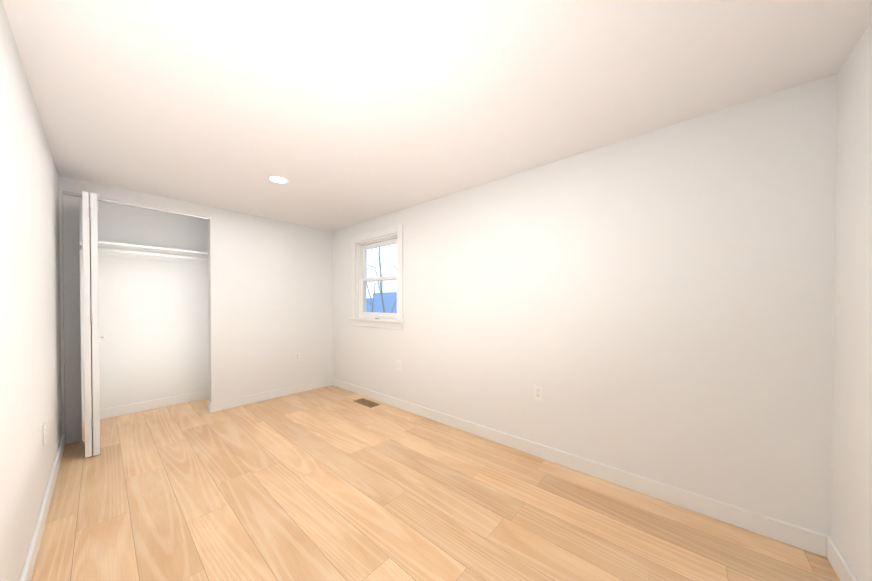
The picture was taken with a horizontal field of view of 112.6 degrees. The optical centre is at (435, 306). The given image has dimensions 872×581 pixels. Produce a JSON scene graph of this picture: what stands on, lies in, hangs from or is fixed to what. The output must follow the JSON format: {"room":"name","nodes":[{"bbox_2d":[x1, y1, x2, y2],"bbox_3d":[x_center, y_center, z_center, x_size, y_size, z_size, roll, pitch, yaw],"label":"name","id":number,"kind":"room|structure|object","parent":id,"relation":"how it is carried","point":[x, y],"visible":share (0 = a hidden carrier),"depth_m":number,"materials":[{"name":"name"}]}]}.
{"room":"empty bedroom","nodes":[
{"label":"empty bedroom","id":0,"kind":"room"},
{"bbox_2d":[0,0,61,580],"bbox_3d":[-1.676,0.052,1.092,5.210,2.200,0.120,0,1,41],"label":"wall","id":1,"kind":"structure","parent":0,"point":[30,366],"depth_m":1.24,"materials":[{"name":"white paint"}]},
{"bbox_2d":[20,434,64,580],"bbox_3d":[-1.399,1.103,0.951,4.353,0.100,0.014,0,1,41],"label":"baseboard","id":2,"kind":"structure","parent":1,"relation":"attached to","point":[27,572],"depth_m":1.46,"materials":[{"name":"white paint"}]},
{"bbox_2d":[43,422,45,445],"bbox_3d":[-2.186,0.711,1.625,0.070,0.115,0.008,0,1,41],"label":"outlet","id":3,"kind":"object","parent":1,"relation":"attached to","point":[44,434],"visible":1,"depth_m":1.60,"materials":[{"name":"white plastic"}]},
{"bbox_2d":[79,197,208,412],"bbox_3d":[-2.550,0.027,3.586,0.625,2.200,2.509,0,1,41],"label":"wall","id":4,"kind":"structure","parent":0,"point":[153,327],"depth_m":3.19,"materials":[{"name":"white paint"}]},
{"bbox_2d":[80,239,207,264],"bbox_3d":[-2.986,-0.566,3.125,0.319,0.105,1.248,0,1,41],"label":"closet shelf","id":5,"kind":"object","parent":4,"relation":"attached to","point":[114,249],"visible":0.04,"depth_m":3.07,"materials":[{"name":"white paint"}]},
{"bbox_2d":[82,390,208,422],"bbox_3d":[-2.916,1.082,3.081,0.505,0.100,1.250,0,1,41],"label":"baseboard","id":6,"kind":"structure","parent":4,"relation":"attached to","point":[141,406],"depth_m":3.19,"materials":[{"name":"white paint"}]},
{"bbox_2d":[59,176,331,443],"bbox_3d":[-2.311,0.030,3.300,0.110,2.200,2.389,0,1,41],"label":"wall","id":7,"kind":"structure","parent":0,"point":[269,298],"depth_m":3.45,"materials":[{"name":"white paint"}]},
{"bbox_2d":[62,191,209,457],"bbox_3d":[-2.570,0.095,2.606,0.508,2.083,0.966,0,1,41],"label":"bifold door","id":8,"kind":"structure","parent":7,"relation":"in","point":[72,321],"depth_m":2.39,"materials":[{"name":"white paint"}]},
{"bbox_2d":[208,378,331,412],"bbox_3d":[-1.961,1.077,3.637,0.043,0.100,1.399,0,1,41],"label":"baseboard","id":9,"kind":"structure","parent":7,"relation":"attached to","point":[231,403],"depth_m":3.50,"materials":[{"name":"white paint"}]},
{"bbox_2d":[295,352,299,360],"bbox_3d":[-1.809,0.649,3.797,0.008,0.115,0.070,0,1,41],"label":"outlet","id":10,"kind":"object","parent":7,"relation":"attached to","point":[297,356],"visible":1,"depth_m":3.79,"materials":[{"name":"white plastic"}]},
{"bbox_2d":[31,385,839,580],"bbox_3d":[-0.855,1.193,2.052,5.210,0.100,2.629,0,1,41],"label":"floor","id":11,"kind":"structure","parent":0,"point":[331,483],"depth_m":1.62,"materials":[{"name":"brown wood"}]},
{"bbox_2d":[354,398,379,407],"bbox_3d":[-0.815,1.126,3.413,0.340,0.005,0.135,0,1,41],"label":"floor vent","id":12,"kind":"object","parent":11,"relation":"in","point":[367,403],"visible":1,"depth_m":3.41,"materials":[{"name":"brown metal"}]},
{"bbox_2d":[2,0,871,230],"bbox_3d":[-0.855,-1.117,2.029,5.210,0.120,2.629,0,1,41],"label":"ceiling","id":13,"kind":"structure","parent":0,"point":[337,114],"depth_m":1.37,"materials":[{"name":"white paint"}]},
{"bbox_2d":[267,175,288,183],"bbox_3d":[-1.316,-1.058,2.425,0.157,0.006,0.157,0,1,41],"label":"recessed light","id":14,"kind":"object","parent":13,"relation":"in","point":[277,179],"visible":1,"depth_m":2.42,"materials":[{"name":"white paint"}]},
{"bbox_2d":[332,74,836,536],"bbox_3d":[0.157,0.035,2.824,4.465,2.200,0.120,0,1,41],"label":"wall","id":15,"kind":"structure","parent":0,"point":[657,305],"depth_m":1.75,"materials":[{"name":"white paint"}]},
{"bbox_2d":[349,224,403,329],"bbox_3d":[-0.699,-0.332,3.541,1.020,1.160,0.170,0,1,41],"label":"window","id":16,"kind":"structure","parent":15,"relation":"in","point":[378,319],"depth_m":3.58,"materials":[{"name":"white paint"}]},
{"bbox_2d":[396,360,400,370],"bbox_3d":[-0.418,0.651,3.242,0.070,0.115,0.008,0,1,41],"label":"electrical outlet","id":17,"kind":"object","parent":15,"relation":"attached to","point":[398,364],"visible":1,"depth_m":3.24,"materials":[{"name":"white plastic"}]},
{"bbox_2d":[534,385,542,400],"bbox_3d":[0.776,0.655,2.209,0.070,0.115,0.008,0,1,41],"label":"electrical outlet","id":18,"kind":"object","parent":15,"relation":"attached to","point":[538,392],"visible":1,"depth_m":2.21,"materials":[{"name":"white plastic"}]},
{"bbox_2d":[332,378,820,554],"bbox_3d":[0.155,1.086,2.749,4.355,0.100,0.014,0,1,41],"label":"baseboard","id":19,"kind":"structure","parent":15,"relation":"attached to","point":[793,535],"depth_m":1.81,"materials":[{"name":"white paint"}]},
{"bbox_2d":[831,21,871,580],"bbox_3d":[1.109,0.059,0.421,0.120,2.200,2.509,0,1,41],"label":"wall","id":20,"kind":"structure","parent":0,"point":[851,523],"depth_m":1.16,"materials":[{"name":"white paint"}]},
{"bbox_2d":[820,534,857,580],"bbox_3d":[1.022,1.109,0.436,0.018,0.100,2.340,0,1,41],"label":"baseboard","id":21,"kind":"structure","parent":20,"relation":"attached to","point":[820,544],"depth_m":1.25,"materials":[{"name":"white paint"}]},
{"label":"outside","id":22,"kind":"structure","parent":0,"visible":0},
{"bbox_2d":[367,243,396,282],"bbox_3d":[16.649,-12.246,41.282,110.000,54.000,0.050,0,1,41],"label":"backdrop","id":23,"kind":"structure","parent":22,"point":[384,266],"depth_m":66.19,"materials":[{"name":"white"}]},
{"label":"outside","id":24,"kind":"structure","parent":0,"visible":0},
{"bbox_2d":[366,282,369,311],"bbox_3d":[-7.478,0.004,46.376,9.600,7.400,8.600,0,1,41],"label":"house","id":25,"kind":"structure","parent":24,"point":[367,293],"depth_m":43.14,"materials":[{"name":"white"}]},
{"bbox_2d":[366,245,396,312],"bbox_3d":[-4.920,-2.499,23.660,16.401,12.894,11.645,0,1,41],"label":"tree","id":26,"kind":"object","parent":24,"point":[381,291],"depth_m":17.59,"materials":[{"name":"grey plant"}]},
{"bbox_2d":[370,270,396,312],"bbox_3d":[-1.398,-0.241,35.824,10.600,8.100,8.600,0,1,41],"label":"house","id":27,"kind":"structure","parent":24,"point":[388,306],"depth_m":34.28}
]}

